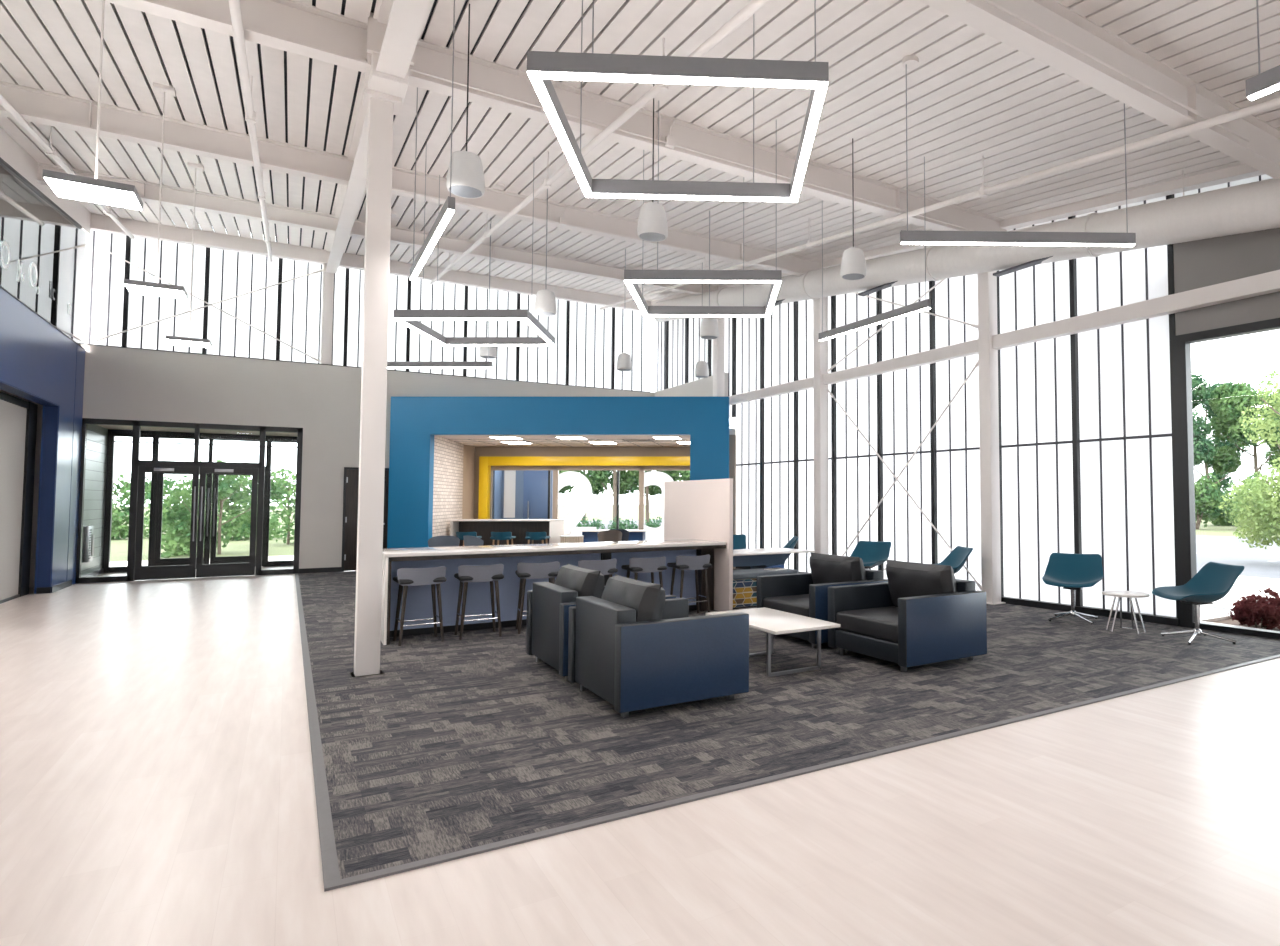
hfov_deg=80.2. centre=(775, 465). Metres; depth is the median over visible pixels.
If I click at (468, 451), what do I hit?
wall
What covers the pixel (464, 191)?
grille
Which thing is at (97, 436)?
wall
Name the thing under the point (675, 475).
tree
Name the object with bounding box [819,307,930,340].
diffuser
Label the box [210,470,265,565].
door
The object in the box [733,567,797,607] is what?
upholstered bench
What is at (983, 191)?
pipe
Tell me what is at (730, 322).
window
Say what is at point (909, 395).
window
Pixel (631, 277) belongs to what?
pendant light
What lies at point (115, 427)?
ceiling
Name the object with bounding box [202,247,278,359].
window
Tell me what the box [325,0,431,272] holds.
roof beam
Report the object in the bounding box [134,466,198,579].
door
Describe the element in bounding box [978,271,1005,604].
steel column
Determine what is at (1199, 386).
tree
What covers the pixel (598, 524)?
bush
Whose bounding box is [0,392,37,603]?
wall
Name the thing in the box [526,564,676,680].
armchair
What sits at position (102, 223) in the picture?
roof beam
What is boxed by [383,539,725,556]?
countertop
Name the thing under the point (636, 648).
armchair
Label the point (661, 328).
window
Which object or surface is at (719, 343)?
steel column
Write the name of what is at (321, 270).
rod
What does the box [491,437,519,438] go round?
diffuser
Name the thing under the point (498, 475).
wall
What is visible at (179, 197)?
roof beam
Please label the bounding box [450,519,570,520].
countertop
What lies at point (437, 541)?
tub chair
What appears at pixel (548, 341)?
diffuser
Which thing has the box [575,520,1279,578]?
parking lot
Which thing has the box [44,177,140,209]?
diffuser
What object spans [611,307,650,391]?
window
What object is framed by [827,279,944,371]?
rod
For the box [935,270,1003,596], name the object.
window
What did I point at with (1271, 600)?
bush
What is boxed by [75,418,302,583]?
window
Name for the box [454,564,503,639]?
bar stool
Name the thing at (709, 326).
pendant light
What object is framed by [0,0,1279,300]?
ceiling
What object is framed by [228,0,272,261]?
pipe
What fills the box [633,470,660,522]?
tree
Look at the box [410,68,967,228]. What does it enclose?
conduit
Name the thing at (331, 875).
trim
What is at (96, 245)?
rod
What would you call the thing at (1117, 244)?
diffuser
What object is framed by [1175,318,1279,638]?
window
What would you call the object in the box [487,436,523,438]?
recessed light
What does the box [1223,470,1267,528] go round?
bush
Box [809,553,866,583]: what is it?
pillow
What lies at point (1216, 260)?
wall
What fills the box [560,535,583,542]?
table
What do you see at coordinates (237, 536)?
tree
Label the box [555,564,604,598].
pillow
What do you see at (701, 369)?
speaker
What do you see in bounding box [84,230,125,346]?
window
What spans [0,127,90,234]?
trim
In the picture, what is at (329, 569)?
baseboard
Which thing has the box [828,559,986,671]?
armchair
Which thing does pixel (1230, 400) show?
tree
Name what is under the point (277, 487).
tree
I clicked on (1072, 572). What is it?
lounge chair
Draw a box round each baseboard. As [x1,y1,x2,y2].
[36,580,71,593]
[81,568,102,576]
[299,567,340,572]
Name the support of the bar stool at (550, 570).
on the carpet
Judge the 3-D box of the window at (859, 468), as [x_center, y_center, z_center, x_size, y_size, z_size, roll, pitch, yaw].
[1.475,-0.861,13.644,0.110,5.996,1.267,2,-3,-37]
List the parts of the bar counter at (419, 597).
panel, post, panel, kick plate, post, post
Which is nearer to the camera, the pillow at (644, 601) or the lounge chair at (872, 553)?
the pillow at (644, 601)
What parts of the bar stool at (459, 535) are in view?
backrest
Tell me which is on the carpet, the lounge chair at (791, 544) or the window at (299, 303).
the lounge chair at (791, 544)
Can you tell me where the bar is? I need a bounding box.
[450,519,570,545]
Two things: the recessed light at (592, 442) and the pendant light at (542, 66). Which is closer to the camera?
the pendant light at (542, 66)
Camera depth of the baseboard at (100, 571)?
14.80 m
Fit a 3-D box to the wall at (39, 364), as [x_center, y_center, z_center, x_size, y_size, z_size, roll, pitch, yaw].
[-12.453,-1.521,10.283,3.304,7.000,6.100,2,-3,-33]
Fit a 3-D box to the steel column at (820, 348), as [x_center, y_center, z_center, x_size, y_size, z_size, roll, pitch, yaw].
[0.854,-0.720,14.166,0.300,5.763,0.300,2,-3,-37]
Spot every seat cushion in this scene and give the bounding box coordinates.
[733,567,797,579]
[763,594,808,616]
[837,606,897,642]
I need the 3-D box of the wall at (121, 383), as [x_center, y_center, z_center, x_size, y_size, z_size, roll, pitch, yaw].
[-8.182,0.086,16.748,11.800,4.395,0.252,2,-3,-33]
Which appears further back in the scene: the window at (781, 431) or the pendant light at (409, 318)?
the window at (781, 431)
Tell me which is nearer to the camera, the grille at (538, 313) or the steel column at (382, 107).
the steel column at (382, 107)
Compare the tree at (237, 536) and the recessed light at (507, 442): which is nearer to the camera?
the recessed light at (507, 442)
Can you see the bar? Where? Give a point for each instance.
(555, 528)
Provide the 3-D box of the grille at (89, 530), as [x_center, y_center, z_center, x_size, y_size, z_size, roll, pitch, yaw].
[-12.937,1.473,14.071,0.006,0.553,0.160,2,-3,-33]
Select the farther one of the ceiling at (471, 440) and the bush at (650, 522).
the bush at (650, 522)
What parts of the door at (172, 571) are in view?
pull handle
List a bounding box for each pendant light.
[42,0,142,209]
[124,82,187,299]
[166,162,211,347]
[387,209,492,367]
[393,140,554,345]
[410,0,454,279]
[527,0,828,201]
[624,101,781,316]
[819,157,930,340]
[900,53,1135,246]
[1246,0,1279,100]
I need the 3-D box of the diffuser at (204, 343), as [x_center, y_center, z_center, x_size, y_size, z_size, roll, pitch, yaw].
[-8.240,-1.716,10.476,0.464,0.008,0.364,2,-3,-33]
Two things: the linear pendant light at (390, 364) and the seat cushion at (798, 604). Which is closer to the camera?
the seat cushion at (798, 604)
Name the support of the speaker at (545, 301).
hanging from the ceiling at (972, 95)
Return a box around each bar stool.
[393,566,446,645]
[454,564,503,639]
[456,532,481,545]
[490,532,515,544]
[515,561,559,633]
[525,532,549,543]
[578,558,617,585]
[621,556,666,587]
[667,554,711,612]
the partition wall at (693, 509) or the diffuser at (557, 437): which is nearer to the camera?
the partition wall at (693, 509)
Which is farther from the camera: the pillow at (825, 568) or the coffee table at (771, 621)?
the pillow at (825, 568)
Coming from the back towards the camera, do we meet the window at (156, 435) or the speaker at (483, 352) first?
the window at (156, 435)
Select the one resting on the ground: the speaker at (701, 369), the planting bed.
the planting bed
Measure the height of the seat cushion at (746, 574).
0.080 m
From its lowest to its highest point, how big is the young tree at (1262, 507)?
5.567 m
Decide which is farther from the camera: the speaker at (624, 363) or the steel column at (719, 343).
the steel column at (719, 343)
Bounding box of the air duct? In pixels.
[652,170,1279,321]
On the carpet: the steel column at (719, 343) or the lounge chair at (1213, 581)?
the lounge chair at (1213, 581)
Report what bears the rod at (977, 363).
attached to the steel column at (987, 283)
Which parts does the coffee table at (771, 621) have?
leg frame, leg frame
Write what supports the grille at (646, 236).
attached to the pendant light at (652, 226)
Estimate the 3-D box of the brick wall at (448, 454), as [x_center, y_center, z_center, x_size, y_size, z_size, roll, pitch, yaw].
[-7.905,0.852,17.782,0.200,2.960,2.850,1,-3,-11]
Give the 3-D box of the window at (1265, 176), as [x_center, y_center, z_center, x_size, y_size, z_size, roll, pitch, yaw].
[5.292,-3.169,8.674,0.088,0.463,1.340,2,-3,-33]
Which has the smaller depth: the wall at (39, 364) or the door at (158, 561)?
the wall at (39, 364)
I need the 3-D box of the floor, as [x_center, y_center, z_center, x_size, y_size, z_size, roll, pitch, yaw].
[-1.355,2.061,10.676,22.500,0.120,29.500,2,-3,-33]
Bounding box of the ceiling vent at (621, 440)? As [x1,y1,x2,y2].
[621,440,655,440]
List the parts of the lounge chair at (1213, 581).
leg, leg, seat plate, stem, leg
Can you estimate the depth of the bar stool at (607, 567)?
8.85 m
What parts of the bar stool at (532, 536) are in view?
backrest, seat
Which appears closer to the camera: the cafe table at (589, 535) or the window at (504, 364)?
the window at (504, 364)
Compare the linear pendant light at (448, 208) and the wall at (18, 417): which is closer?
the linear pendant light at (448, 208)
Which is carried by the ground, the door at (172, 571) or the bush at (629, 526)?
the bush at (629, 526)
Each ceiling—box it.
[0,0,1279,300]
[99,425,296,436]
[437,428,735,446]
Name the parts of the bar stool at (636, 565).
seat, backrest, leg, leg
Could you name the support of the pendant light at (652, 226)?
hanging from the ceiling at (972, 95)
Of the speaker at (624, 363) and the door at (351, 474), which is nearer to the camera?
the speaker at (624, 363)
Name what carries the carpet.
on the floor
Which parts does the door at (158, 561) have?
pull handle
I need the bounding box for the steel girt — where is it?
[728,270,1279,405]
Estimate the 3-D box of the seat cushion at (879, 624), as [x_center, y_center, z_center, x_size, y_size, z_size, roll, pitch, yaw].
[1.176,1.491,7.108,0.850,0.170,0.892,2,-3,-33]
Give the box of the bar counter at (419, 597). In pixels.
[381,539,725,644]
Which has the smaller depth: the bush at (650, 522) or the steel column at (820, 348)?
the steel column at (820, 348)
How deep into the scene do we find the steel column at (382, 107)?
6.51 m
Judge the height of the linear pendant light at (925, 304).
2.039 m
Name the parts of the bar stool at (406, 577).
leg, leg, seat, backrest, leg, leg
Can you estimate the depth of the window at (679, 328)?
19.17 m
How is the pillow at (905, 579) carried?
on the armchair at (923, 614)
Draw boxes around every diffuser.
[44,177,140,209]
[125,284,186,299]
[166,339,210,347]
[387,367,490,367]
[394,318,554,345]
[410,209,453,279]
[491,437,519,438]
[503,442,530,443]
[527,71,827,201]
[557,437,584,438]
[590,442,615,443]
[624,280,780,316]
[654,437,679,438]
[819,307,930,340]
[901,242,1134,246]
[1248,83,1279,100]
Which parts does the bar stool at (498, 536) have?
backrest, seat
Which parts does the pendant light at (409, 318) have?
frame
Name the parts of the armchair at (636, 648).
leg, backrest, leg, arm, arm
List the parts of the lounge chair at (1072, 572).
leg, stem, leg, leg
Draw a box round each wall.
[0,287,84,593]
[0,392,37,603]
[81,424,107,575]
[82,343,654,568]
[387,397,728,547]
[432,435,463,536]
[462,445,474,518]
[474,435,735,568]
[492,470,552,518]
[655,373,730,418]
[664,478,732,610]
[1173,228,1279,335]
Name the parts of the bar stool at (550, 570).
leg, leg, seat, backrest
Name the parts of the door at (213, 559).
pull handle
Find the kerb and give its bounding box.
[1200,605,1230,609]
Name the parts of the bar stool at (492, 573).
leg, leg, seat, backrest, leg, leg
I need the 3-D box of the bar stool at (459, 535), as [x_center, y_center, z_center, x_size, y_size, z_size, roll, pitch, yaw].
[-7.100,1.909,17.202,0.470,0.798,0.465,0,-3,0]
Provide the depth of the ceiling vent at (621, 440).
17.86 m
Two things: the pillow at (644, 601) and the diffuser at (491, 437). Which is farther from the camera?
the diffuser at (491, 437)
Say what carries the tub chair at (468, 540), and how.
on the carpet
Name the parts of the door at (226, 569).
pull handle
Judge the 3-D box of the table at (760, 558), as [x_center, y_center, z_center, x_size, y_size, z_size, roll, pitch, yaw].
[-0.400,1.694,11.766,1.810,0.700,0.950,2,-3,-33]
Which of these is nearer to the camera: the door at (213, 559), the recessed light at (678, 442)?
the door at (213, 559)
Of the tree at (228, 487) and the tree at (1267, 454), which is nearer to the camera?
the tree at (228, 487)
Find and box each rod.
[90,269,322,342]
[95,244,319,361]
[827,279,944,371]
[827,389,981,590]
[842,360,978,555]
[855,292,977,327]
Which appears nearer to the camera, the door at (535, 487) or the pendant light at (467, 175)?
the pendant light at (467, 175)
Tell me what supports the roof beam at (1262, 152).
attached to the ceiling at (972, 95)
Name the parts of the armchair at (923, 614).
leg, arm, leg, arm, backrest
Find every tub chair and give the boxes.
[428,536,459,546]
[463,536,483,545]
[597,530,621,541]
[610,529,628,540]
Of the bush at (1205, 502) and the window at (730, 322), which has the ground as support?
the bush at (1205, 502)
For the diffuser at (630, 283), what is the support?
attached to the pendant light at (631, 277)
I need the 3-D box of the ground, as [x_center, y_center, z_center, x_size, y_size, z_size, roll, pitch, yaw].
[3.584,5.847,85.769,420.000,0.340,460.000,2,-3,-33]
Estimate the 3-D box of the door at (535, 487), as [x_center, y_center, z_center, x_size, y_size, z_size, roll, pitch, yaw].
[-6.615,1.263,20.573,0.730,2.400,0.140,0,-3,0]
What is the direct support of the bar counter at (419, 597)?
on the carpet
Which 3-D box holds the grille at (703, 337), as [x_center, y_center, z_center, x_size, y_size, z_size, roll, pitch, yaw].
[-1.005,-1.939,11.223,0.240,0.013,0.240,2,-3,-33]
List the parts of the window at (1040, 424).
sill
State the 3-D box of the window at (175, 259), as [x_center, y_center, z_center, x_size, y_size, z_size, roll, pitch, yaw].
[-11.970,-3.199,14.639,1.255,2.581,0.086,2,-3,-33]
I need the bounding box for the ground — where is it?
[110,505,1279,561]
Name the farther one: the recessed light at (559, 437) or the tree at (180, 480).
the tree at (180, 480)
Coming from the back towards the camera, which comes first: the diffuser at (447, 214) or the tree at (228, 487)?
the tree at (228, 487)
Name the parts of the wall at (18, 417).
panel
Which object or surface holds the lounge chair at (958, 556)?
on the carpet
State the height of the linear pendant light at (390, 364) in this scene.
2.662 m
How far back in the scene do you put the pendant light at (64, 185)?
5.34 m
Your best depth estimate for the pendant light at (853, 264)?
8.10 m
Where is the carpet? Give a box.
[298,568,1279,878]
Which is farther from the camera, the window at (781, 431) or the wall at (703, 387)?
the wall at (703, 387)
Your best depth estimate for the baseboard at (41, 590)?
12.24 m
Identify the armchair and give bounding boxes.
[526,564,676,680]
[568,574,748,717]
[757,552,887,647]
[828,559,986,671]
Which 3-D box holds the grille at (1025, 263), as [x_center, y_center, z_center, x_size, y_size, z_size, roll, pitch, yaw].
[3.413,-2.749,10.252,0.120,0.030,1.000,2,-3,-33]
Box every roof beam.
[0,81,823,275]
[37,162,719,294]
[90,213,651,311]
[105,0,1006,230]
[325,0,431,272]
[651,164,1264,304]
[918,0,1279,178]
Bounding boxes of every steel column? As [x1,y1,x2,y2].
[320,264,333,364]
[351,88,401,676]
[713,317,724,396]
[813,297,828,553]
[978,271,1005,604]
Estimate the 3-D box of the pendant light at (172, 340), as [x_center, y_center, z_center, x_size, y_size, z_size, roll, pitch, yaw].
[-8.240,-3.003,10.536,0.480,2.586,0.380,2,-3,-33]
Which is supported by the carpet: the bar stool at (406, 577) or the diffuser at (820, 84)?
the bar stool at (406, 577)
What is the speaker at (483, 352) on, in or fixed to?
hanging from the ceiling at (972, 95)
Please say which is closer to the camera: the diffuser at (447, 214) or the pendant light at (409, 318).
the diffuser at (447, 214)
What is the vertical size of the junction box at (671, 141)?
0.338 m
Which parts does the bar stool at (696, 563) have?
leg, leg, seat, backrest, leg, leg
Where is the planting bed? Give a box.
[1213,618,1279,630]
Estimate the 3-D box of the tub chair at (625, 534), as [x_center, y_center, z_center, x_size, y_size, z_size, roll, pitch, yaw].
[-3.892,1.949,18.290,0.584,0.823,0.560,1,-3,-11]
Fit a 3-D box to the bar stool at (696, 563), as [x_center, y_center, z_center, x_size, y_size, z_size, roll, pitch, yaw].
[-1.124,1.550,9.706,0.470,0.798,0.465,2,-3,-30]
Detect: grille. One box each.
[88,529,91,558]
[449,185,481,197]
[536,312,554,315]
[640,232,665,240]
[701,336,716,338]
[773,299,784,306]
[843,273,863,279]
[858,281,896,295]
[993,256,1052,276]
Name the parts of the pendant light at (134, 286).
suspension stem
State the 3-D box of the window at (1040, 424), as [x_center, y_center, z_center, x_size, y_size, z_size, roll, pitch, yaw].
[3.704,-0.797,10.633,0.110,5.586,1.297,2,-3,-37]
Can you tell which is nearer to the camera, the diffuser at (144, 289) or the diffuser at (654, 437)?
the diffuser at (144, 289)
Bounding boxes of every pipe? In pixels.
[0,94,134,238]
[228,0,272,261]
[430,0,769,284]
[600,97,1279,309]
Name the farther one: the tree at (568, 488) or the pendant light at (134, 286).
the tree at (568, 488)
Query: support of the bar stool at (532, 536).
on the carpet
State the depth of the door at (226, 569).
14.77 m
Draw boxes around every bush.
[576,517,604,529]
[608,516,637,529]
[645,517,662,527]
[1194,471,1220,529]
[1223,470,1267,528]
[1228,596,1279,629]
[1235,587,1279,619]
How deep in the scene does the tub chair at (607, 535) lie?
17.37 m
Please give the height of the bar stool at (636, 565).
0.798 m
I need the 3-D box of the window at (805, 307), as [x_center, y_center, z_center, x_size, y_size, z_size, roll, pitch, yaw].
[0.762,-0.879,14.608,0.110,6.123,1.197,2,-3,-37]
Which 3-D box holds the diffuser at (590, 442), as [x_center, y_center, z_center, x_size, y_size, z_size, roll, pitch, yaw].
[-4.300,-0.574,18.547,0.560,0.004,0.560,0,-3,0]
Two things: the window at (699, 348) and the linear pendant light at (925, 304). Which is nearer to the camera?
the linear pendant light at (925, 304)
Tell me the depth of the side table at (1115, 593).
8.48 m
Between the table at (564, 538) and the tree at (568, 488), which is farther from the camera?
the tree at (568, 488)
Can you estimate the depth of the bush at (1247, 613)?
8.98 m
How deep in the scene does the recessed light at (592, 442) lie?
18.39 m
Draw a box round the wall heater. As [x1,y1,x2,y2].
[81,525,93,562]
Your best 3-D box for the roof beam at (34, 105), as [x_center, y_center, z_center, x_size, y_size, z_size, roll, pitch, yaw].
[-5.263,-3.915,10.218,14.949,0.330,0.170,2,-3,-33]
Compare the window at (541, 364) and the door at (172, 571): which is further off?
the window at (541, 364)
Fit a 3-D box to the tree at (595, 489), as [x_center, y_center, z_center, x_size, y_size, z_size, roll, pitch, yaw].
[-13.610,0.112,53.210,4.023,8.881,4.170,2,-3,-34]
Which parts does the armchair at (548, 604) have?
backrest, arm, arm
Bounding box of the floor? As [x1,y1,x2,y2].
[0,556,1279,945]
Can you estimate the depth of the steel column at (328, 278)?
15.92 m
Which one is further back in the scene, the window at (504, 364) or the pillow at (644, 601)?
the window at (504, 364)
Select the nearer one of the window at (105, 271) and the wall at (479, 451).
the window at (105, 271)
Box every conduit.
[392,188,789,269]
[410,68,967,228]
[983,0,1249,141]
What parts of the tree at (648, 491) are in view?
crown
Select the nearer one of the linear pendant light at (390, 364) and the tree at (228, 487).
the linear pendant light at (390, 364)
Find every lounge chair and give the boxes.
[733,534,745,549]
[783,536,798,548]
[850,541,890,568]
[936,546,972,573]
[1042,553,1102,624]
[1152,562,1243,644]
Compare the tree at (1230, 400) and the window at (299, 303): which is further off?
the tree at (1230, 400)
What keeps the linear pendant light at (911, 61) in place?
hanging from the ceiling at (972, 95)
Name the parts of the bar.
panel, panel, panel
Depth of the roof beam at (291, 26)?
7.23 m
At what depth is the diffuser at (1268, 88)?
4.02 m
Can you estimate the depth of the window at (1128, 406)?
9.56 m
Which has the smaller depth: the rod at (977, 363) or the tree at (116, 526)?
the rod at (977, 363)
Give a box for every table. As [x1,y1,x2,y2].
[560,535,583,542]
[573,530,649,541]
[706,607,840,676]
[733,548,814,568]
[1101,590,1149,633]
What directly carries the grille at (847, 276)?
attached to the pendant light at (853, 264)
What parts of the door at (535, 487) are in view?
pull handle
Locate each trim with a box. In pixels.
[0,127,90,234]
[295,573,1279,891]
[478,456,689,518]
[548,470,619,528]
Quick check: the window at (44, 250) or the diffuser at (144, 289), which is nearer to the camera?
the diffuser at (144, 289)
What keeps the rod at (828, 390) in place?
attached to the steel column at (987, 283)
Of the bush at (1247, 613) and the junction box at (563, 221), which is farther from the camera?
the junction box at (563, 221)
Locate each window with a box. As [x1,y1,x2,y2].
[0,157,88,349]
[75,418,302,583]
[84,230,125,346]
[102,429,296,572]
[122,235,205,353]
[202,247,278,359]
[276,258,345,365]
[343,268,407,370]
[406,277,464,375]
[463,286,516,379]
[504,470,515,517]
[515,293,565,384]
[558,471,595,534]
[565,301,611,388]
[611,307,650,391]
[638,471,673,539]
[655,320,668,391]
[668,318,688,387]
[689,317,711,381]
[711,317,735,417]
[736,317,763,568]
[764,301,798,570]
[798,295,836,572]
[836,290,883,578]
[882,247,937,578]
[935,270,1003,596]
[999,215,1082,611]
[1076,194,1181,626]
[1174,174,1272,197]
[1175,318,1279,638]
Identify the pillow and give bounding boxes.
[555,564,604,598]
[601,574,665,621]
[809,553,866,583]
[886,560,957,606]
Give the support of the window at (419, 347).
in the wall at (121, 383)
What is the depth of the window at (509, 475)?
20.03 m
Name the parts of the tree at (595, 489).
crown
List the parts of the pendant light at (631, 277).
frame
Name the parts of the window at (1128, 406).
sill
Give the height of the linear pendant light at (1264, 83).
1.349 m
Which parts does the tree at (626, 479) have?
crown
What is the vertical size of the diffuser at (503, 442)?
0.004 m
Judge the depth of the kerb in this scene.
10.51 m
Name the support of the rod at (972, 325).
attached to the steel column at (987, 283)
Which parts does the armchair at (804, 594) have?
arm, arm, backrest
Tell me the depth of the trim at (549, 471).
20.05 m
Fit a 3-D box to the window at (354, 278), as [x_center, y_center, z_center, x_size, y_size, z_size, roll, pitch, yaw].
[-8.902,-3.106,16.640,1.265,2.581,0.086,2,-3,-33]
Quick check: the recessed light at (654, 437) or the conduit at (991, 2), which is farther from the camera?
the recessed light at (654, 437)
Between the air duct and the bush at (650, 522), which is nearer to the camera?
the air duct
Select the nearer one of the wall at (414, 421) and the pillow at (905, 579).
the pillow at (905, 579)
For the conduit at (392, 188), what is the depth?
11.51 m
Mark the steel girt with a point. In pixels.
(1269, 282)
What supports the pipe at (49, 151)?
hanging from the ceiling at (972, 95)
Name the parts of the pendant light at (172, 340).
suspension stem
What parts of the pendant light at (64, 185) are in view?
suspension stem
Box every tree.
[111,472,150,539]
[145,476,217,532]
[146,459,287,557]
[205,473,291,540]
[238,466,295,544]
[559,470,580,493]
[578,470,611,523]
[582,470,651,521]
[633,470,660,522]
[649,470,689,493]
[1192,372,1225,518]
[1194,383,1250,496]
[1206,381,1279,525]
[1218,369,1279,549]
[1263,392,1279,469]
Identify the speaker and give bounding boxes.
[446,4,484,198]
[479,224,496,358]
[534,189,556,315]
[617,249,631,370]
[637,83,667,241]
[695,262,708,377]
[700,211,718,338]
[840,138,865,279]
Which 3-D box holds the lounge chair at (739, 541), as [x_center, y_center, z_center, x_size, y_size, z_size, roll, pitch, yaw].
[-0.953,1.782,14.851,0.700,0.814,0.718,0,-3,7]
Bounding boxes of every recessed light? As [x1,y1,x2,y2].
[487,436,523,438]
[499,441,533,443]
[553,436,587,438]
[587,441,618,443]
[651,436,682,438]
[675,441,689,443]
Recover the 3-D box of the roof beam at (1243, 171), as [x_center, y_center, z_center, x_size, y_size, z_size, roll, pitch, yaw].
[3.386,-3.538,10.929,0.160,2.562,22.351,2,-3,-37]
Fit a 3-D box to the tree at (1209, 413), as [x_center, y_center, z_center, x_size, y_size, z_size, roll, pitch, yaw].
[39.886,-1.152,69.269,7.350,13.071,6.965,-1,-3,11]
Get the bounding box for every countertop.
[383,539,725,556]
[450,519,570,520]
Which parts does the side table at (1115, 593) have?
leg, leg, leg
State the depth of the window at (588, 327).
19.32 m
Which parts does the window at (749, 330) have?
sill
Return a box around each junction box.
[560,205,569,225]
[665,119,678,147]
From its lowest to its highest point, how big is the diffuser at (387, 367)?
0.008 m
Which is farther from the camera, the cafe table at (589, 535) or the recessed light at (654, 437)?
the cafe table at (589, 535)
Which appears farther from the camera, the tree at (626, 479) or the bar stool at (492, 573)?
the tree at (626, 479)
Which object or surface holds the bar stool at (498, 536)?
on the carpet
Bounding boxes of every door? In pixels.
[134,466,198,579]
[154,469,212,565]
[196,467,257,577]
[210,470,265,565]
[341,467,388,571]
[523,470,547,518]
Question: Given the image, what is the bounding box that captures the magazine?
[764,568,785,570]
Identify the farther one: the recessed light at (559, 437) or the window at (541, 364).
the window at (541, 364)
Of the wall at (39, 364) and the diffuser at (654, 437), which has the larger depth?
the diffuser at (654, 437)
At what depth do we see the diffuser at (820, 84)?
4.11 m
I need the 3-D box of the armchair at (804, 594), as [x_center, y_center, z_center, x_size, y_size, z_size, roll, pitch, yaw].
[0.510,1.429,8.194,1.020,0.895,1.120,2,-3,-33]
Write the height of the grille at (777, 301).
0.030 m
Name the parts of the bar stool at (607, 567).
backrest, seat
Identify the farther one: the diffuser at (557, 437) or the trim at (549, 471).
the trim at (549, 471)
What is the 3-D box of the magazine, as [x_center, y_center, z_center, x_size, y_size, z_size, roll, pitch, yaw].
[-0.002,1.513,10.953,0.220,0.014,0.280,-2,-3,40]
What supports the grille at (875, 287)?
attached to the air duct
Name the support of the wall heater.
attached to the wall at (97, 436)

